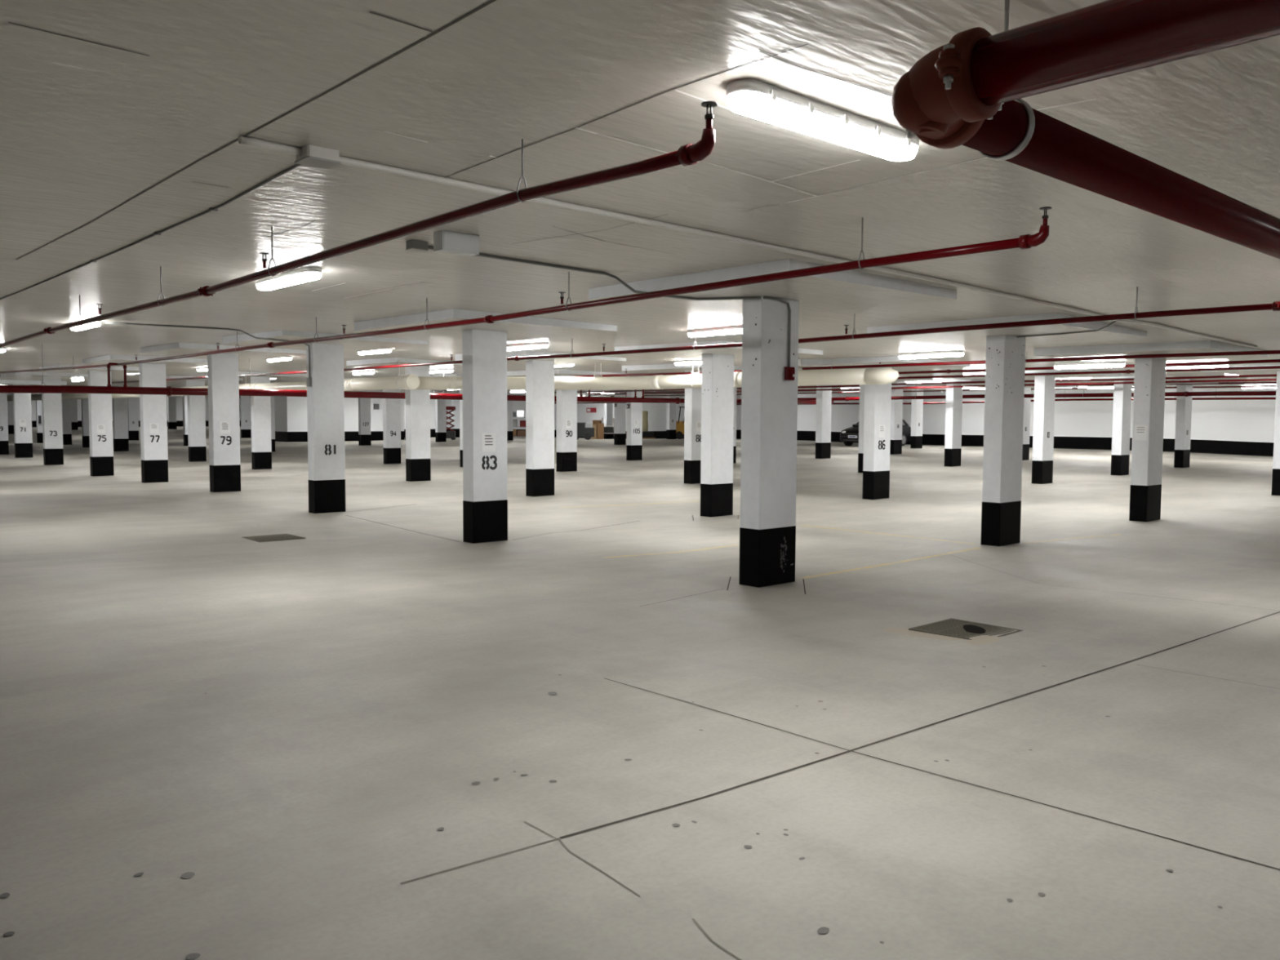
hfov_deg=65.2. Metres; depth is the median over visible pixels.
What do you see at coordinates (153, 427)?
notice sheet
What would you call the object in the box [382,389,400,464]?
concrete column
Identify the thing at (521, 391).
strip light
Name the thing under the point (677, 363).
diffuser
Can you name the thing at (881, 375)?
drain pipe
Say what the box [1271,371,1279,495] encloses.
concrete column
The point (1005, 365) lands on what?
concrete column
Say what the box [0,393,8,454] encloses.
concrete column
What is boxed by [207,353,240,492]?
concrete column
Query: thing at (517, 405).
wall
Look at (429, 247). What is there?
conduit
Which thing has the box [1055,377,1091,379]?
strip light
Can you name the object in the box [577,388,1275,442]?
wall
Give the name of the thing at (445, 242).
equipment box
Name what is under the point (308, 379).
switch box
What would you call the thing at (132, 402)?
concrete column
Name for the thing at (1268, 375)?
pipe
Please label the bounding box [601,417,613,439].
cart
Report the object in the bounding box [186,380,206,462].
concrete column
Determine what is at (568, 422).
notice sheet
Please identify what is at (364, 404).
concrete column
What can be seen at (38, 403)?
concrete column
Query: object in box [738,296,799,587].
concrete column
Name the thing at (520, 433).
storage box
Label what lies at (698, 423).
notice sheet
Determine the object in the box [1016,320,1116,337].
conduit
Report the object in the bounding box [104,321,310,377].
conduit
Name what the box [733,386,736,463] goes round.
concrete column
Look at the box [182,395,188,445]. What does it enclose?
concrete column
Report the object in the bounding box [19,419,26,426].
notice sheet
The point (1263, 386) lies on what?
pipe
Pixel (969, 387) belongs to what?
strip light
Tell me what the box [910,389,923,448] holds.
concrete column
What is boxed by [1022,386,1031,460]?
concrete column
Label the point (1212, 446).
baseboard
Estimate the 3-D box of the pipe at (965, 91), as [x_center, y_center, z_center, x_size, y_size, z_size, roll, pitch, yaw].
[10.039,-1.394,6.519,19.152,0.614,7.152,-3,5,-42]
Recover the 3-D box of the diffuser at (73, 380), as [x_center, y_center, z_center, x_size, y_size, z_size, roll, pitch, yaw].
[-20.696,-3.659,36.810,0.150,0.052,1.246,-3,5,-42]
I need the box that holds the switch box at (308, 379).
[306,377,311,386]
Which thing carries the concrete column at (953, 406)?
on the floor
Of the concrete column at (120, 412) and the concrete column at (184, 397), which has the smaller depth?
the concrete column at (120, 412)
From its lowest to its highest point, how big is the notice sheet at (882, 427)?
0.260 m
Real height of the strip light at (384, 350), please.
0.128 m
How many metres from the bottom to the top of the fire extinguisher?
0.450 m
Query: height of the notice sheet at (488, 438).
0.260 m
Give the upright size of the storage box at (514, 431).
0.450 m
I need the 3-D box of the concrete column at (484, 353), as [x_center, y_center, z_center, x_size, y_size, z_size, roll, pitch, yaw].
[-2.161,-0.568,13.964,0.574,2.997,0.271,-3,5,-42]
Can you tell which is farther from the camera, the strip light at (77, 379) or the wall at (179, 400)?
the wall at (179, 400)
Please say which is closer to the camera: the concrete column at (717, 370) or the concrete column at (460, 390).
the concrete column at (717, 370)
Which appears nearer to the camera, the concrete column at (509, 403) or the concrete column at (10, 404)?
the concrete column at (509, 403)
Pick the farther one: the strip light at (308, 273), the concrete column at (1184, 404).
the concrete column at (1184, 404)
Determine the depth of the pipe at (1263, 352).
16.72 m
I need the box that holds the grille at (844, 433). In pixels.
[844,433,858,435]
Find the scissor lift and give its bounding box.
[445,406,456,439]
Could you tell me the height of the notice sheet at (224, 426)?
0.260 m
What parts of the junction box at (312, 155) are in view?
box lid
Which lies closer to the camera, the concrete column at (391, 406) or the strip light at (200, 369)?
the strip light at (200, 369)
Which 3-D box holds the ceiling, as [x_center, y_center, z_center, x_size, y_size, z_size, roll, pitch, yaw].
[-16.962,-4.572,49.449,53.400,0.808,112.400,-3,5,-42]
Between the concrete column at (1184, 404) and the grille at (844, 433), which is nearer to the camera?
the concrete column at (1184, 404)
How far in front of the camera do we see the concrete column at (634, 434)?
37.77 m
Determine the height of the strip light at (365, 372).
0.128 m
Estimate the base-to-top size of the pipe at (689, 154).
0.379 m
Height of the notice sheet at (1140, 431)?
0.240 m
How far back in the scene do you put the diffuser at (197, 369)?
29.15 m
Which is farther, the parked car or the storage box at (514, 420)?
the storage box at (514, 420)
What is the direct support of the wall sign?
attached to the wall at (1238, 420)
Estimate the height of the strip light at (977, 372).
0.128 m
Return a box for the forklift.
[675,406,684,439]
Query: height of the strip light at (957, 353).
0.128 m
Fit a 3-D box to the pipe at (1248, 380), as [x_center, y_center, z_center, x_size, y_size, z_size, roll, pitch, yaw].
[9.078,-2.906,31.000,0.056,0.134,34.000,-3,5,-42]
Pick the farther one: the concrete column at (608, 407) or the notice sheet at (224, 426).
the concrete column at (608, 407)
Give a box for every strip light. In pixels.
[0,346,5,352]
[70,320,101,330]
[71,377,84,382]
[196,366,207,371]
[255,266,321,290]
[266,355,292,361]
[352,370,374,374]
[357,347,391,355]
[430,368,453,373]
[506,342,548,351]
[510,390,525,392]
[554,364,573,367]
[674,359,702,365]
[687,324,742,337]
[725,79,919,160]
[840,386,859,388]
[898,350,964,359]
[906,378,942,382]
[962,371,985,374]
[962,386,985,388]
[1053,360,1125,368]
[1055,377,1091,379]
[1086,386,1113,388]
[1165,364,1228,368]
[1241,385,1275,388]
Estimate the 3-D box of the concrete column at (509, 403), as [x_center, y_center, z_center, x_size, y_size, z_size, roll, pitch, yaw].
[-8.146,-3.777,61.709,0.574,2.796,0.269,-3,5,-42]
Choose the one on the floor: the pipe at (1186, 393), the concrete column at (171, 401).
the concrete column at (171, 401)
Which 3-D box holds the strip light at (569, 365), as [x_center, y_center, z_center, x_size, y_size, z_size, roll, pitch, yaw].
[-1.993,-2.775,23.975,0.158,0.128,1.256,-3,5,-42]
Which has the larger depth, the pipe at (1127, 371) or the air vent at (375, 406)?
the air vent at (375, 406)
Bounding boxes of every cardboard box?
[591,424,597,439]
[592,420,601,424]
[597,423,604,439]
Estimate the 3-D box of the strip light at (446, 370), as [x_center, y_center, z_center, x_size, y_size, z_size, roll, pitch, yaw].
[-5.430,-2.970,27.107,0.158,0.128,1.256,-3,5,-42]
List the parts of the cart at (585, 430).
tank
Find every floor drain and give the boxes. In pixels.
[242,533,306,542]
[908,617,1023,639]
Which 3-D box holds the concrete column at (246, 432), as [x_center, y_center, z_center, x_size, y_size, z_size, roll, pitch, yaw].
[-26.321,-4.210,66.758,0.574,2.928,0.269,-3,5,-42]
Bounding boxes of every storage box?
[512,418,517,426]
[512,429,516,436]
[517,410,524,417]
[517,430,525,436]
[520,420,525,426]
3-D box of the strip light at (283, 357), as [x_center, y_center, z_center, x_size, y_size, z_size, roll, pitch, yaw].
[-8.749,-2.951,24.253,0.158,0.128,1.256,-3,5,-42]
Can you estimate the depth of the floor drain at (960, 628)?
7.86 m
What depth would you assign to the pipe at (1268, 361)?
18.15 m
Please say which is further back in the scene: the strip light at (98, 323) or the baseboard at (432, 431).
the baseboard at (432, 431)
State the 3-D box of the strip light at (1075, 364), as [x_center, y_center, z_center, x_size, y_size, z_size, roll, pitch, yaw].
[7.985,-2.055,17.791,0.158,0.128,1.256,-3,5,-42]
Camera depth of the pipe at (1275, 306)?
11.30 m
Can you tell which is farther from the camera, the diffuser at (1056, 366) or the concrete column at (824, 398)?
the concrete column at (824, 398)
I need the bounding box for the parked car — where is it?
[840,419,911,445]
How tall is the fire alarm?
0.130 m
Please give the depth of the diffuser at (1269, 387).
35.27 m
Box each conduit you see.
[0,164,301,300]
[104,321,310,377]
[238,135,1257,348]
[427,245,791,366]
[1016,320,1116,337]
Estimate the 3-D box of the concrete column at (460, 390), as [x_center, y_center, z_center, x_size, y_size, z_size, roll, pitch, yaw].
[-5.667,-1.823,33.197,0.574,2.924,0.269,-3,5,-42]
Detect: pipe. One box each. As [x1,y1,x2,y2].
[0,101,717,347]
[0,206,1051,373]
[0,343,833,404]
[7,357,898,401]
[111,286,1279,383]
[433,365,1279,391]
[554,373,1276,393]
[554,388,1275,404]
[555,350,1279,377]
[586,378,1276,394]
[594,381,1276,395]
[610,385,1276,396]
[736,389,1275,404]
[891,0,1279,258]
[897,359,1279,374]
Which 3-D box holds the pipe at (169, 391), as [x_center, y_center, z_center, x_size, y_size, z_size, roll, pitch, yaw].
[-5.338,-2.629,26.874,34.268,1.057,0.266,-3,5,-42]
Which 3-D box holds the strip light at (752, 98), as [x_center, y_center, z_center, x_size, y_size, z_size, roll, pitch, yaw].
[0.832,-1.565,4.372,1.256,0.128,0.178,-3,5,-42]
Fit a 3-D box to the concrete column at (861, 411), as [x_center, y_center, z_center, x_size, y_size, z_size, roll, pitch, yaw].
[6.685,-1.528,29.291,0.574,2.760,0.269,-3,5,-42]
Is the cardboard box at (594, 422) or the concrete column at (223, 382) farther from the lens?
the cardboard box at (594, 422)
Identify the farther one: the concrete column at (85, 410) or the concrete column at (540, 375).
the concrete column at (85, 410)
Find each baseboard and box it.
[275,431,404,441]
[404,429,556,437]
[577,429,1273,456]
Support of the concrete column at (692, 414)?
on the floor
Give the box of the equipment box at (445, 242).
[433,230,479,256]
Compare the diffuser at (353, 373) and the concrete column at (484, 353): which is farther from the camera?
the diffuser at (353, 373)
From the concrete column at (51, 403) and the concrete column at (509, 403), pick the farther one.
the concrete column at (509, 403)
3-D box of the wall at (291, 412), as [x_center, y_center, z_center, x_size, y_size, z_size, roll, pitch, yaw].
[-18.736,-3.907,61.531,7.500,3.353,3.400,-3,5,-42]
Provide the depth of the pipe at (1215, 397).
42.51 m
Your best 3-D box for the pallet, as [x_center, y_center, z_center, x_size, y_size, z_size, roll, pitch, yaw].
[0.239,-3.630,65.989,1.200,1.850,1.000,-3,5,-42]
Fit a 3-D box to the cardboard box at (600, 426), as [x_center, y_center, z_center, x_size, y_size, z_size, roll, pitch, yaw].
[-2.504,-3.116,63.830,0.384,1.002,0.400,0,4,2]
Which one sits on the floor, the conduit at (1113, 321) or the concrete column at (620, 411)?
the concrete column at (620, 411)
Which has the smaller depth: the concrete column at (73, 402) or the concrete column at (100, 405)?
the concrete column at (100, 405)
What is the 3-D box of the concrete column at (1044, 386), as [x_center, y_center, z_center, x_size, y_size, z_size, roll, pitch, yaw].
[10.063,-1.213,24.937,0.574,2.731,0.269,-3,5,-42]
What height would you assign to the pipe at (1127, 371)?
0.116 m
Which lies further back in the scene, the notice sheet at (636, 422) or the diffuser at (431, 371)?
the notice sheet at (636, 422)
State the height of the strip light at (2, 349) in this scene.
0.128 m
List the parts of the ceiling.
drop panel, drop panel, drop panel, drop panel, drop panel, drop panel, drop panel, drop panel, drop panel, drop panel, drop panel, drop panel, drop panel, drop panel, drop panel, drop panel, drop panel, drop panel, drop panel, drop panel, drop panel, drop panel, drop panel, drop panel, drop panel, drop panel, drop panel, drop panel, drop panel, drop panel, drop panel, drop panel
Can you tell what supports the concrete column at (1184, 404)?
on the floor
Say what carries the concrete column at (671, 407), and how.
on the floor
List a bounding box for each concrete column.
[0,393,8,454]
[7,393,14,434]
[13,384,32,457]
[35,393,43,443]
[40,376,63,465]
[62,400,71,444]
[71,399,78,430]
[80,399,89,447]
[87,370,114,475]
[112,397,128,451]
[127,397,138,439]
[138,363,168,482]
[167,395,176,429]
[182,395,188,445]
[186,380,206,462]
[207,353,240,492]
[240,395,251,437]
[250,376,271,469]
[271,395,275,451]
[306,342,346,513]
[358,397,371,445]
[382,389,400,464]
[404,365,431,481]
[435,399,446,441]
[451,400,459,437]
[459,389,462,466]
[462,328,507,543]
[506,400,513,440]
[525,360,554,496]
[555,375,577,471]
[604,403,613,439]
[613,394,626,444]
[626,389,642,460]
[666,394,676,439]
[684,370,701,484]
[700,353,734,517]
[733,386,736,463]
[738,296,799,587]
[815,385,831,458]
[857,384,864,472]
[862,367,891,499]
[889,389,902,454]
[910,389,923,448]
[944,383,962,466]
[980,335,1026,546]
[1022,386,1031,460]
[1031,375,1055,484]
[1111,381,1132,475]
[1128,357,1166,521]
[1173,384,1192,467]
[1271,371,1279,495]
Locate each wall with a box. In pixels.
[31,396,251,421]
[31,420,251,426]
[274,396,404,431]
[404,399,556,430]
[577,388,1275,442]
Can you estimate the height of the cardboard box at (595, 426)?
0.952 m
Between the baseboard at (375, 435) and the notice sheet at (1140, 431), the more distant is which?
the baseboard at (375, 435)
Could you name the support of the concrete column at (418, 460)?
on the floor
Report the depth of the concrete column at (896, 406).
39.67 m
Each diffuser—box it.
[71,379,84,382]
[196,368,207,371]
[352,372,374,374]
[430,369,453,373]
[674,361,702,365]
[688,328,742,337]
[906,380,942,382]
[1053,364,1124,368]
[1087,386,1113,388]
[1241,386,1275,388]
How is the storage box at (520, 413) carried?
in the storage rack
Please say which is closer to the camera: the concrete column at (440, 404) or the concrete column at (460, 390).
the concrete column at (460, 390)
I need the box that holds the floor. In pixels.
[0,426,1279,959]
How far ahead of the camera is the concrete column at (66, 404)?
53.78 m
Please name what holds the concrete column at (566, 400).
on the floor
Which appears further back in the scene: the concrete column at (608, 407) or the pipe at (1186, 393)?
the concrete column at (608, 407)
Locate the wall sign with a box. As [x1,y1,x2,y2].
[586,408,596,412]
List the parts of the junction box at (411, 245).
box lid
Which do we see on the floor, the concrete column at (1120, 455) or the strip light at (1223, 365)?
the concrete column at (1120, 455)
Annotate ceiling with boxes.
[0,0,1279,398]
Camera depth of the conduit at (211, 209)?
6.94 m
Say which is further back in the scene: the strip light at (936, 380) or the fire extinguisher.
the fire extinguisher
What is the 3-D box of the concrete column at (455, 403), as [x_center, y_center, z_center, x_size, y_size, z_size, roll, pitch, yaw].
[-12.625,-4.234,68.608,0.574,2.764,0.269,-3,5,-42]
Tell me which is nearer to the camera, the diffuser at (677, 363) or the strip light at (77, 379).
the diffuser at (677, 363)
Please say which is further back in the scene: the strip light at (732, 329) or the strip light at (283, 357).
the strip light at (283, 357)
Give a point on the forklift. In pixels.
(679, 424)
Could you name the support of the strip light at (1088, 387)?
attached to the ceiling
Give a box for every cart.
[577,422,594,439]
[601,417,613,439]
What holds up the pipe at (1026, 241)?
hanging from the ceiling
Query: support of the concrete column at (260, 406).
on the floor
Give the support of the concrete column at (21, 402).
on the floor
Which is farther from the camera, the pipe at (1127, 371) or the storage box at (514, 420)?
the storage box at (514, 420)
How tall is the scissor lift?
2.095 m
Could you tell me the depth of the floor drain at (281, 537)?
14.13 m
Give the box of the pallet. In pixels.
[642,410,655,438]
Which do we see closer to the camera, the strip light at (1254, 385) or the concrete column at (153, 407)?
the concrete column at (153, 407)
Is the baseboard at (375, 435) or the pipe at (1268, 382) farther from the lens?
the baseboard at (375, 435)
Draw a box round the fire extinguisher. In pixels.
[38,415,40,423]
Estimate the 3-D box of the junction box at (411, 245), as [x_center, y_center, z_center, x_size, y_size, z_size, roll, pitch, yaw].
[-1.694,-1.781,7.602,0.148,0.070,0.108,-3,5,-42]
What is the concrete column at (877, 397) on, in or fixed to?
on the floor
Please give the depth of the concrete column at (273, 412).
45.37 m
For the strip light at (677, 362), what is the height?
0.128 m
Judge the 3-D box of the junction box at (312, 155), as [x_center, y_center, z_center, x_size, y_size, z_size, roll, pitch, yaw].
[-1.624,-1.630,5.040,0.180,0.068,0.160,-3,5,-42]
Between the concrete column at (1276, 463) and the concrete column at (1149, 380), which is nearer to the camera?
the concrete column at (1149, 380)
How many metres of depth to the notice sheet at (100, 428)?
29.48 m
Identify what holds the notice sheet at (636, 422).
attached to the concrete column at (634, 434)
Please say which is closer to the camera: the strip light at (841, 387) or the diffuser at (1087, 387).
the diffuser at (1087, 387)
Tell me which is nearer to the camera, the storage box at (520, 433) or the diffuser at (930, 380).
the diffuser at (930, 380)
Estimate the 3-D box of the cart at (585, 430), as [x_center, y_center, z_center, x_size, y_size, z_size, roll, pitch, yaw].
[-3.516,-3.109,61.407,1.378,1.278,0.920,0,4,-7]
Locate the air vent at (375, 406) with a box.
[373,404,378,408]
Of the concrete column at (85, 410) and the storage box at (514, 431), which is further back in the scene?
the storage box at (514, 431)
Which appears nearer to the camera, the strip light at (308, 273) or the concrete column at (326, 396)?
the strip light at (308, 273)
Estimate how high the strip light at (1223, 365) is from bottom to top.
0.128 m
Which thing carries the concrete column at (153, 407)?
on the floor
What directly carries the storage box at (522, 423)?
in the storage rack
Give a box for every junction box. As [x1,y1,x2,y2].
[294,144,341,168]
[405,240,428,252]
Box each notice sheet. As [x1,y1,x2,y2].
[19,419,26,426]
[97,424,105,433]
[149,422,159,433]
[219,421,230,433]
[481,432,496,451]
[565,419,572,428]
[634,420,638,426]
[696,421,701,431]
[879,424,885,437]
[1133,425,1147,439]
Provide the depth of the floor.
5.45 m
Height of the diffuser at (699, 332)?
0.052 m
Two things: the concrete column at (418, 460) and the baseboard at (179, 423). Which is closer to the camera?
the concrete column at (418, 460)
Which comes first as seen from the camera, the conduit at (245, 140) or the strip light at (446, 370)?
the conduit at (245, 140)
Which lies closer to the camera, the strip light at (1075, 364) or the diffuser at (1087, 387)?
the strip light at (1075, 364)
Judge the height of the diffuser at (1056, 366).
0.052 m
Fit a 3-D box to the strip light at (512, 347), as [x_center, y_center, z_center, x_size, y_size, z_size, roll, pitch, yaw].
[-2.011,-2.354,17.530,0.158,0.128,1.256,-3,5,-42]
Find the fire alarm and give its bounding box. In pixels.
[784,366,795,380]
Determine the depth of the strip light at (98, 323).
14.54 m
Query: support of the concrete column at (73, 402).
on the floor

